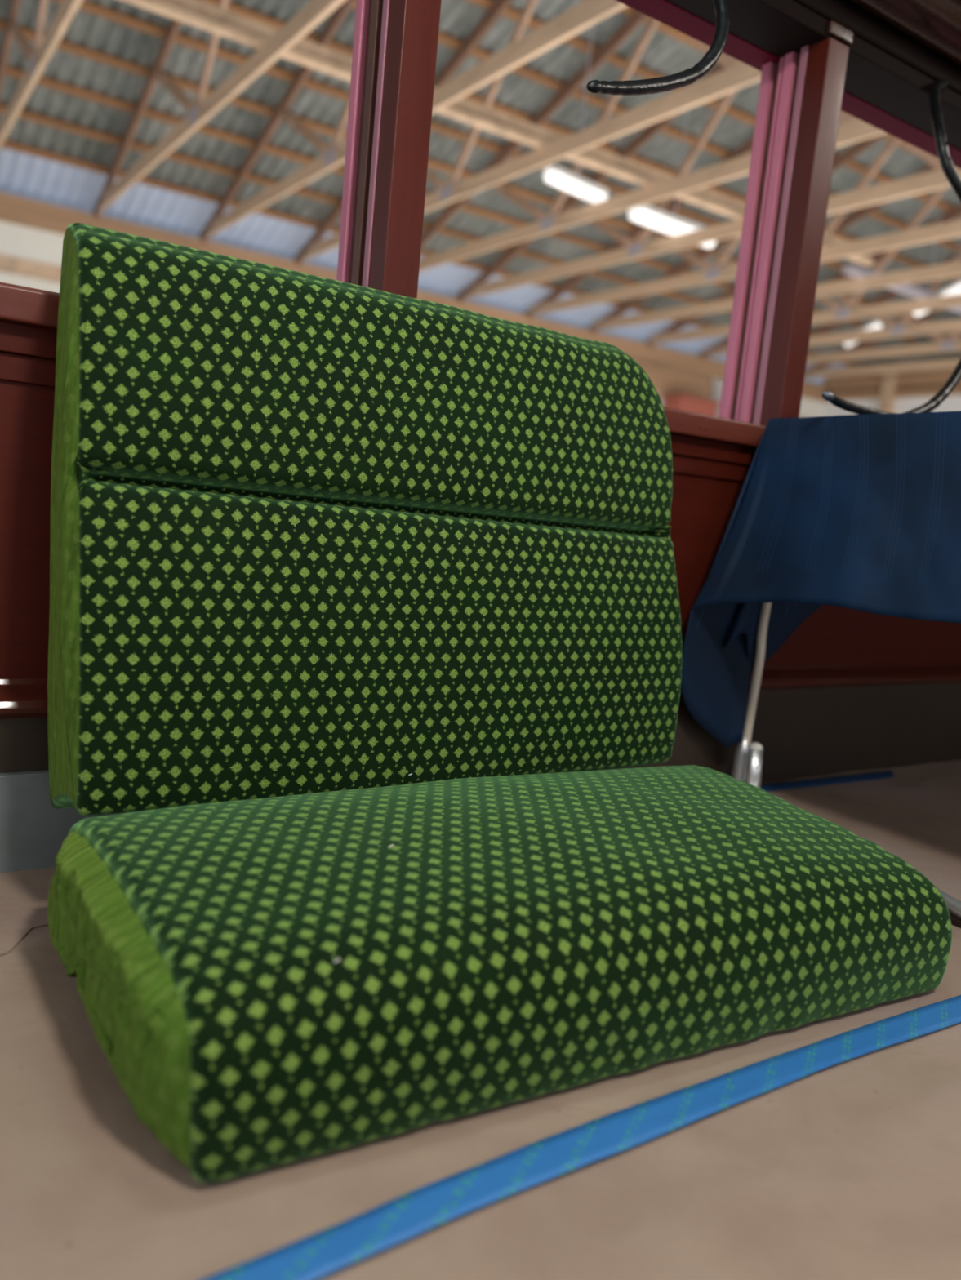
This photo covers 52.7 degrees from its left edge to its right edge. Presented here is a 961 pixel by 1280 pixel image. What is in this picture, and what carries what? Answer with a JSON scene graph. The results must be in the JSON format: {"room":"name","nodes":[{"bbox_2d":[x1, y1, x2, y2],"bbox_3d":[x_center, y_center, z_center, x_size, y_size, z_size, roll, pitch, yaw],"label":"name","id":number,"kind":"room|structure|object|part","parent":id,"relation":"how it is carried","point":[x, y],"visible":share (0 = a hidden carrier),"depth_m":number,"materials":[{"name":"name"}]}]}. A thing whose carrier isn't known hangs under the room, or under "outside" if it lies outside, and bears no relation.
{"room":"vehicle interior","nodes":[
{"label":"vehicle interior","id":0,"kind":"room"},
{"bbox_2d":[0,221,825,417],"bbox_3d":[-2.667,-2.420,12.748,21.700,4.350,0.160,0,9,-34],"label":"wall","id":1,"kind":"structure","parent":0,"point":[16,241],"depth_m":10.77,"materials":[{"name":"beige paint"}]},
{"bbox_2d":[0,254,802,417],"bbox_3d":[-2.463,-4.099,12.452,21.700,0.180,0.040,0,9,-34],"label":"trim","id":2,"kind":"structure","parent":1,"relation":"attached to","point":[8,264],"depth_m":10.76,"materials":[{"name":"brown wood"}]},
{"bbox_2d":[0,191,826,402],"bbox_3d":[-2.441,-4.478,12.422,21.700,0.700,0.170,0,9,-34],"label":"trim","id":3,"kind":"structure","parent":1,"relation":"attached to","point":[671,371],"depth_m":13.78,"materials":[{"name":"brown wood"}]},
{"bbox_2d":[0,0,82,146],"bbox_3d":[-0.231,-5.737,2.644,0.048,5.075,18.472,0,9,-34],"label":"roof truss","id":4,"kind":"object","parent":3,"relation":"on","point":[38,57],"visible":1,"depth_m":7.40,"materials":[{"name":"brown wood"}]},
{"bbox_3d":[-3.356,-4.316,7.318,0.048,0.120,0.220,0,9,-34],"label":"gusset plate","id":5,"kind":"part","parent":4,"relation":"part of","materials":[{"name":"silver metal"}]},
{"bbox_2d":[92,0,345,218],"bbox_3d":[0.784,-5.732,3.321,0.048,5.075,18.472,0,9,-34],"label":"roof truss","id":6,"kind":"object","parent":3,"relation":"on","point":[314,11],"visible":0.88,"depth_m":7.96,"materials":[{"name":"brown wood"}]},
{"bbox_3d":[-2.342,-4.311,7.995,0.048,0.120,0.220,0,9,-34],"label":"gusset plate","id":7,"kind":"part","parent":6,"relation":"part of","materials":[{"name":"silver metal"}]},
{"bbox_2d":[198,0,626,244],"bbox_3d":[1.799,-5.728,3.998,0.048,5.075,18.472,0,9,-34],"label":"roof truss","id":8,"kind":"object","parent":3,"relation":"on","point":[587,13],"visible":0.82,"depth_m":8.53,"materials":[{"name":"brown wood"}]},
{"bbox_3d":[-1.327,-4.307,8.672,0.048,0.120,0.220,0,9,-34],"label":"gusset plate","id":9,"kind":"part","parent":8,"relation":"part of","materials":[{"name":"metal"}]},
{"bbox_2d":[292,0,761,266],"bbox_3d":[2.813,-5.724,4.676,0.048,5.075,18.472,0,9,-34],"label":"roof truss","id":10,"kind":"object","parent":3,"relation":"on","point":[737,75],"visible":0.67,"depth_m":8.27,"materials":[{"name":"brown wood"}]},
{"bbox_3d":[-0.312,-4.303,9.350,0.048,0.120,0.220,0,9,-34],"label":"gusset plate","id":11,"kind":"part","parent":10,"relation":"part of","materials":[{"name":"silver metal"}]},
{"bbox_2d":[418,10,886,271],"bbox_3d":[3.828,-5.720,5.353,0.048,5.075,18.472,0,9,-34],"label":"roof truss","id":12,"kind":"object","parent":3,"relation":"on","point":[851,129],"visible":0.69,"depth_m":9.38,"materials":[{"name":"brown wood"}]},
{"bbox_3d":[0.703,-4.299,10.027,0.048,0.120,0.220,0,9,-34],"label":"gusset plate","id":13,"kind":"part","parent":12,"relation":"part of","materials":[{"name":"metal"}]},
{"bbox_2d":[453,62,960,303],"bbox_3d":[4.843,-5.716,6.030,0.048,5.075,18.472,0,9,-34],"label":"roof truss","id":14,"kind":"object","parent":3,"relation":"on","point":[935,180],"visible":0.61,"depth_m":10.37,"materials":[{"name":"brown wood"}]},
{"bbox_3d":[1.717,-4.295,10.704,0.048,0.120,0.220,0,9,-34],"label":"gusset plate","id":15,"kind":"part","parent":14,"relation":"part of","materials":[{"name":"metal"}]},
{"bbox_2d":[523,136,960,319],"bbox_3d":[5.857,-5.711,6.707,0.048,5.075,18.472,0,9,-34],"label":"roof truss","id":16,"kind":"object","parent":3,"relation":"on","point":[949,229],"visible":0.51,"depth_m":11.51,"materials":[{"name":"brown wood"}]},
{"bbox_2d":[121,0,873,265],"bbox_3d":[-0.280,-4.191,7.560,10.900,0.155,0.090,0,9,-34],"label":"roof beam","id":17,"kind":"structure","parent":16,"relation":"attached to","point":[204,15],"depth_m":7.68,"materials":[{"name":"brown wood"}]},
{"bbox_3d":[2.732,-4.291,11.382,0.048,0.120,0.220,0,9,-34],"label":"gusset plate","id":18,"kind":"part","parent":16,"relation":"part of","materials":[{"name":"silver metal"}]},
{"bbox_2d":[586,133,960,333],"bbox_3d":[6.872,-5.707,7.385,0.048,5.075,18.472,0,9,-34],"label":"roof truss","id":19,"kind":"object","parent":3,"relation":"on","point":[612,319],"visible":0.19,"depth_m":11.41,"materials":[{"name":"brown wood"}]},
{"bbox_2d":[643,164,960,347],"bbox_3d":[7.887,-5.703,8.062,0.048,5.075,18.472,0,9,-34],"label":"roof truss","id":20,"kind":"object","parent":3,"relation":"on","point":[845,313],"visible":0.62,"depth_m":12.56,"materials":[{"name":"brown wood"}]},
{"bbox_3d":[4.762,-4.282,12.736,0.048,0.120,0.220,0,9,-34],"label":"gusset plate","id":21,"kind":"part","parent":20,"relation":"part of","materials":[{"name":"silver metal"}]},
{"bbox_2d":[697,204,960,359],"bbox_3d":[8.902,-5.699,8.739,0.048,5.075,18.472,0,9,-34],"label":"roof truss","id":22,"kind":"object","parent":3,"relation":"on","point":[900,329],"visible":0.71,"depth_m":13.59,"materials":[{"name":"brown wood"}]},
{"bbox_3d":[5.776,-4.278,13.413,0.048,0.120,0.220,0,9,-34],"label":"gusset plate","id":23,"kind":"part","parent":22,"relation":"part of","materials":[{"name":"silver metal"}]},
{"bbox_2d":[842,263,960,313],"bbox_3d":[6.420,-4.180,12.473,5.500,0.080,0.120,0,9,-34],"label":"brace","id":24,"kind":"object","parent":22,"relation":"attached to","point":[853,270],"visible":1,"depth_m":11.48,"materials":[{"name":"beige wood"}]},
{"bbox_2d":[804,308,960,378],"bbox_3d":[10.931,-5.691,10.094,0.048,5.075,18.472,0,9,-34],"label":"roof truss","id":25,"kind":"object","parent":3,"relation":"on","point":[817,371],"visible":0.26,"depth_m":16.33,"materials":[{"name":"brown wood"}]},
{"bbox_2d":[806,254,960,364],"bbox_3d":[9.916,-5.695,9.417,0.048,5.075,18.472,0,9,-34],"label":"roof truss","id":26,"kind":"object","parent":3,"relation":"on","point":[950,344],"visible":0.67,"depth_m":14.87,"materials":[{"name":"brown wood"}]},
{"bbox_3d":[6.791,-4.274,14.091,0.048,0.120,0.220,0,9,-34],"label":"gusset plate","id":27,"kind":"part","parent":26,"relation":"part of","materials":[{"name":"silver metal"}]},
{"bbox_2d":[0,140,864,384],"bbox_3d":[-1.408,-4.966,12.995,24.052,0.490,1.300,0,9,-34],"label":"ceiling","id":28,"kind":"structure","parent":0,"point":[21,175],"depth_m":11.80,"materials":[{"name":"grey metal"}]},
{"bbox_2d":[0,139,864,366],"bbox_3d":[-1.483,-5.048,12.161,23.000,0.068,0.098,0,9,-34],"label":"purlin","id":29,"kind":"object","parent":28,"relation":"attached to","point":[20,148],"visible":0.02,"depth_m":11.19,"materials":[{"name":"brown wood"}]},
{"bbox_2d":[0,0,960,364],"bbox_3d":[2.772,-6.308,6.741,24.052,4.678,13.100,0,9,-34],"label":"ceiling","id":30,"kind":"structure","parent":0,"point":[664,54],"depth_m":10.19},
{"bbox_2d":[0,102,875,349],"bbox_3d":[-1.187,-5.144,11.718,23.000,0.068,0.098,0,9,-34],"label":"purlin","id":31,"kind":"object","parent":30,"relation":"attached to","point":[24,114],"visible":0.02,"depth_m":10.77,"materials":[{"name":"brown wood"}]},
{"bbox_2d":[53,0,844,271],"bbox_3d":[-0.299,-5.429,10.389,23.000,0.068,0.098,0,9,-34],"label":"purlin","id":32,"kind":"object","parent":30,"relation":"attached to","point":[86,6],"visible":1,"depth_m":9.36,"materials":[{"name":"brown wood"}]},
{"bbox_2d":[4,65,918,343],"bbox_3d":[-0.891,-5.239,11.275,23.000,0.068,0.098,0,9,-34],"label":"purlin","id":33,"kind":"object","parent":30,"relation":"attached to","point":[10,71],"visible":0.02,"depth_m":10.31,"materials":[{"name":"brown wood"}]},
{"bbox_2d":[0,18,935,323],"bbox_3d":[-0.595,-5.334,10.832,23.000,0.068,0.098,0,9,-34],"label":"purlin","id":34,"kind":"object","parent":30,"relation":"attached to","point":[64,45],"visible":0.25,"depth_m":9.68,"materials":[{"name":"brown wood"}]},
{"bbox_2d":[542,163,608,203],"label":"tube light","id":35,"kind":"object","parent":30,"relation":"hanging from","point":[559,177],"depth_m":9.20,"materials":[{"name":"white"}]},
{"bbox_2d":[200,0,960,282],"bbox_3d":[-0.003,-5.524,9.946,23.000,0.068,0.098,0,9,-34],"label":"purlin","id":36,"kind":"object","parent":30,"relation":"attached to","point":[234,7],"visible":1,"depth_m":10.26,"materials":[{"name":"brown wood"}]},
{"bbox_2d":[581,24,593,129],"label":"tube light","id":37,"kind":"object","parent":30,"relation":"hanging from","point":[592,27],"depth_m":9.15,"materials":[{"name":"white"}]},
{"bbox_3d":[0.985,-5.080,9.184,0.015,1.401,0.015,8,8,21],"label":"hanging rod","id":38,"kind":"part","parent":37,"relation":"part of","materials":[{"name":"metal"}]},
{"bbox_2d":[351,0,960,252],"bbox_3d":[0.293,-5.619,9.503,23.000,0.068,0.098,0,9,-34],"label":"purlin","id":39,"kind":"object","parent":30,"relation":"attached to","point":[451,42],"visible":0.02,"depth_m":10.11,"materials":[{"name":"brown wood"}]},
{"bbox_2d":[627,109,715,248],"bbox_3d":[2.099,-5.005,10.147,1.202,1.480,0.184,-1,10,-37],"label":"tube light","id":40,"kind":"object","parent":30,"relation":"hanging from","point":[645,215],"visible":0.62,"depth_m":10.07,"materials":[{"name":"glowing white light"},{"name":"white diffuser plastic"}]},
{"bbox_3d":[2.105,-5.073,10.137,0.015,1.341,0.015,8,8,21],"label":"hanging rod","id":41,"kind":"part","parent":40,"relation":"part of","materials":[{"name":"metal"}]},
{"bbox_2d":[466,0,960,217],"bbox_3d":[0.589,-5.714,9.060,23.000,0.068,0.098,0,9,-34],"label":"purlin","id":42,"kind":"object","parent":30,"relation":"attached to","point":[513,14],"visible":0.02,"depth_m":9.76,"materials":[{"name":"brown wood"}]},
{"bbox_2d":[618,5,917,155],"bbox_3d":[0.885,-5.809,8.617,23.000,0.068,0.098,0,9,-34],"label":"purlin","id":43,"kind":"object","parent":30,"relation":"attached to","point":[628,11],"visible":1,"depth_m":9.27,"materials":[{"name":"brown wood"}]},
{"bbox_2d":[843,341,858,347],"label":"tube light","id":44,"kind":"object","parent":30,"relation":"hanging from","point":[847,344],"depth_m":15.83,"materials":[{"name":"white"}]},
{"bbox_2d":[857,318,883,330],"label":"tube light","id":45,"kind":"object","parent":30,"relation":"hanging from","point":[876,324],"depth_m":15.43,"materials":[{"name":"white"}]},
{"bbox_2d":[912,210,940,316],"bbox_3d":[6.034,-5.022,12.968,0.161,1.349,0.334,0,9,-34],"label":"tube light","id":46,"kind":"object","parent":30,"relation":"hanging from","point":[920,313],"visible":0.38,"depth_m":13.00,"materials":[{"name":"white"}]},
{"bbox_3d":[6.042,-5.112,12.955,0.015,1.167,0.015,2,8,-23],"label":"hanging rod","id":47,"kind":"part","parent":46,"relation":"part of","materials":[{"name":"metal"}]},
{"bbox_2d":[937,239,960,295],"bbox_3d":[6.243,-5.088,12.655,0.161,1.351,0.366,0,9,-34],"label":"tube light","id":48,"kind":"object","parent":30,"relation":"hanging from","point":[955,288],"visible":0.59,"depth_m":12.66,"materials":[{"name":"white"}]},
{"bbox_3d":[6.252,-5.183,12.642,0.015,1.159,0.015,2,8,-23],"label":"hanging rod","id":49,"kind":"part","parent":48,"relation":"part of","materials":[{"name":"metal"}]},
{"bbox_2d":[0,379,960,678],"bbox_3d":[0.564,-0.145,2.128,7.700,0.480,0.075,0,9,-34],"label":"wall","id":50,"kind":"structure","parent":0,"point":[702,508],"depth_m":1.34,"materials":[{"name":"brown wood"}]},
{"bbox_2d":[0,769,128,873],"bbox_3d":[-1.419,0.245,0.791,2.720,0.139,0.015,0,9,-34],"label":"kick plate","id":51,"kind":"object","parent":50,"relation":"attached to","point":[33,832],"visible":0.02,"depth_m":1.32,"materials":[{"name":"grey metal"}]},
{"bbox_2d":[0,320,757,482],"bbox_3d":[0.590,-0.372,2.091,7.700,0.073,0.090,0,9,-34],"label":"trim","id":52,"kind":"structure","parent":50,"relation":"attached to","point":[28,353],"depth_m":1.28,"materials":[{"name":"brown wood"}]},
{"bbox_2d":[0,281,765,448],"bbox_3d":[0.581,-0.425,2.105,7.700,0.082,0.190,0,9,-34],"label":"trim","id":53,"kind":"structure","parent":50,"relation":"attached to","point":[20,304],"depth_m":1.84,"materials":[{"name":"red paint"}]},
{"bbox_2d":[336,0,441,298],"bbox_3d":[-0.142,-0.846,1.530,0.070,0.788,0.176,0,9,-34],"label":"post","id":54,"kind":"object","parent":50,"relation":"attached to","point":[395,46],"depth_m":1.49,"materials":[{"name":"paint"}]},
{"bbox_3d":[-0.115,-0.823,1.488,0.062,0.759,0.065,0,9,-34],"label":"post","id":55,"kind":"part","parent":54,"relation":"part of","materials":[{"name":"paint"}]},
{"bbox_2d":[0,682,960,782],"bbox_3d":[0.535,0.201,2.169,7.700,0.222,0.130,0,9,-34],"label":"baseboard","id":56,"kind":"structure","parent":50,"relation":"attached to","point":[806,732],"depth_m":2.27,"materials":[{"name":"brown wood"}]},
{"bbox_2d":[0,662,960,719],"bbox_3d":[0.577,0.085,2.107,7.700,0.050,0.061,0,9,-34],"label":"trim","id":57,"kind":"structure","parent":50,"relation":"attached to","point":[20,697],"depth_m":2.22,"materials":[{"name":"brown wood"}]},
{"bbox_2d":[586,0,729,95],"bbox_3d":[0.327,-0.997,1.539,0.087,0.425,0.507,10,9,28],"label":"cable","id":58,"kind":"object","parent":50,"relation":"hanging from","point":[687,77],"visible":1,"depth_m":1.51,"materials":[{"name":"black rubber"}]},
{"bbox_2d":[718,20,853,426],"bbox_3d":[0.634,-0.843,2.048,0.070,0.788,0.176,0,9,-34],"label":"post","id":59,"kind":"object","parent":50,"relation":"attached to","point":[800,95],"depth_m":2.01,"materials":[{"name":"paint"}]},
{"bbox_3d":[0.661,-0.820,2.006,0.062,0.759,0.065,0,9,-34],"label":"post","id":60,"kind":"part","parent":59,"relation":"part of","materials":[{"name":"paint"}]},
{"bbox_2d":[616,0,960,168],"bbox_3d":[0.622,-1.247,2.048,7.700,0.073,0.065,0,9,-34],"label":"trim","id":61,"kind":"structure","parent":50,"relation":"attached to","point":[664,11],"depth_m":2.02,"materials":[{"name":"red paint"}]},
{"bbox_2d":[667,0,960,149],"bbox_3d":[0.681,-1.292,1.960,7.700,0.191,0.128,0,9,-34],"label":"beam","id":62,"kind":"structure","parent":50,"relation":"attached to","point":[888,68],"depth_m":2.00,"materials":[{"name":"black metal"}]},
{"bbox_2d":[822,80,960,414],"bbox_3d":[0.884,-0.814,1.905,0.180,0.778,0.579,11,9,33],"label":"cable","id":63,"kind":"object","parent":62,"relation":"hanging from","point":[947,166],"visible":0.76,"depth_m":2.00,"materials":[{"name":"black rubber"}]},
{"bbox_2d":[711,383,722,417],"bbox_3d":[3.990,-2.289,16.914,0.300,4.220,0.250,0,9,-34],"label":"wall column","id":64,"kind":"structure","parent":0,"point":[717,388],"depth_m":16.58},
{"bbox_2d":[762,759,960,782],"bbox_3d":[1.603,0.663,0.567,7.700,0.060,4.160,0,9,-34],"label":"floor","id":65,"kind":"structure","parent":0,"point":[959,759],"depth_m":2.54,"materials":[{"name":"brown wood"}]},
{"bbox_2d":[0,760,960,1279],"bbox_3d":[1.256,0.559,0.817,6.200,0.011,2.985,0,9,-34],"label":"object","id":66,"kind":"structure","parent":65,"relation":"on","point":[850,1169],"depth_m":0.81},
{"bbox_2d":[0,866,55,954],"bbox_3d":[-0.728,0.337,1.089,2.000,0.001,0.286,0,9,-34],"label":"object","id":67,"kind":"object","parent":66,"relation":"on","point":[24,894],"visible":0.08,"depth_m":1.23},
{"bbox_2d":[47,764,951,1182],"bbox_3d":[0.067,0.305,1.177,1.045,0.186,0.548,0,9,-34],"label":"seat cushion","id":68,"kind":"object","parent":66,"relation":"on","point":[515,938],"visible":1,"depth_m":0.95,"materials":[{"name":"green fabric"}]},
{"bbox_2d":[47,222,682,815],"bbox_3d":[-0.094,-0.133,1.433,0.988,0.736,0.246,0,9,-34],"label":"cushion","id":69,"kind":"object","parent":68,"relation":"on","point":[309,534],"visible":0.98,"depth_m":1.28,"materials":[{"name":"green fabric"}]},
{"bbox_2d":[333,773,412,962],"bbox_3d":[-0.117,0.277,1.094,0.312,0.140,0.501,0,9,-34],"label":"lint","id":70,"kind":"object","parent":68,"relation":"on","point":[339,958],"visible":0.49,"depth_m":0.83},
{"bbox_2d":[200,995,960,1279],"bbox_3d":[0.300,0.446,0.988,2.801,0.002,0.063,0,9,-34],"label":"tape","id":71,"kind":"object","parent":66,"relation":"on","point":[314,1256],"visible":1,"depth_m":0.84,"materials":[{"name":"blue plastic"}]},
{"bbox_2d":[760,770,894,791],"bbox_3d":[0.763,0.323,2.207,0.623,0.002,0.047,0,9,-33],"label":"tape","id":72,"kind":"object","parent":66,"relation":"on","point":[877,775],"visible":0.62,"depth_m":2.23,"materials":[{"name":"blue plastic"}]},
{"bbox_2d":[731,602,960,919],"bbox_3d":[1.323,0.016,1.997,1.782,0.765,0.892,0,9,-34],"label":"folding table","id":73,"kind":"object","parent":66,"relation":"on","point":[748,756],"visible":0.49,"depth_m":2.00,"materials":[{"name":"grey metal"}]},
{"bbox_2d":[731,733,751,780],"bbox_3d":[0.554,0.253,2.051,0.036,0.117,0.037,0,9,-34],"label":"socket","id":74,"kind":"object","parent":73,"relation":"attached to","point":[740,762],"depth_m":2.04,"materials":[{"name":"silver metal"}]},
{"bbox_3d":[0.595,-0.089,1.991,0.018,0.639,0.045,0,9,-34],"label":"leg","id":75,"kind":"part","parent":73,"relation":"part of","materials":[{"name":"metal"}]},
{"bbox_2d":[680,410,960,747],"bbox_3d":[1.353,-0.044,2.058,1.703,0.679,0.914,0,10,-36],"label":"tablecloth","id":76,"kind":"object","parent":73,"relation":"on","point":[862,513],"visible":0.99,"depth_m":1.77,"materials":[{"name":"blue fabric"}]},
{"bbox_3d":[0.758,0.433,1.383,0.024,0.008,0.700,0,9,-34],"label":"floor strip","id":77,"kind":"part","parent":66,"relation":"part of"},
{"bbox_2d":[878,372,897,413],"bbox_3d":[7.024,-2.365,17.429,0.180,4.800,0.200,0,9,-34],"label":"stud","id":78,"kind":"object","parent":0,"point":[886,402],"visible":0.02,"depth_m":17.09,"materials":[{"name":"brown wood"}]},
{"bbox_2d":[823,395,960,416],"bbox_3d":[12.983,-0.404,8.787,0.150,4.370,24.350,0,9,-34],"label":"wall","id":79,"kind":"structure","parent":0,"point":[953,402],"depth_m":17.01,"materials":[{"name":"beige paint"}]},
{"bbox_2d":[822,368,960,400],"bbox_3d":[13.142,-2.768,8.391,0.160,0.470,24.300,0,9,-34],"label":"trim","id":80,"kind":"structure","parent":79,"relation":"attached to","point":[939,377],"depth_m":17.02,"materials":[{"name":"brown wood"}]},
{"bbox_2d":[831,331,960,392],"bbox_3d":[13.475,-5.132,8.142,0.060,5.264,24.300,0,9,-34],"label":"wall","id":81,"kind":"structure","parent":0,"point":[948,355],"depth_m":16.84,"materials":[{"name":"brown wood"}]},
{"bbox_3d":[3.990,1.793,3.017,26.000,0.100,28.000,0,9,-34],"label":"floor","id":82,"kind":"structure","parent":0,"visible":0},
{"bbox_2d":[662,394,719,416],"bbox_3d":[3.344,-2.097,16.394,0.950,3.860,0.440,0,9,-34],"label":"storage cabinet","id":83,"kind":"object","parent":82,"relation":"on","point":[683,402],"visible":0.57,"depth_m":15.96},
{"bbox_3d":[1.836,-1.317,0.230,7.700,0.400,4.000,0,9,-34],"label":"ceiling","id":84,"kind":"structure","parent":0,"visible":0},
{"bbox_2d":[851,0,960,65],"bbox_3d":[0.808,-1.342,1.770,7.700,0.217,0.340,0,9,-34],"label":"trim","id":85,"kind":"structure","parent":84,"relation":"attached to","point":[936,24],"depth_m":1.98,"materials":[{"name":"red wood"}]}
]}

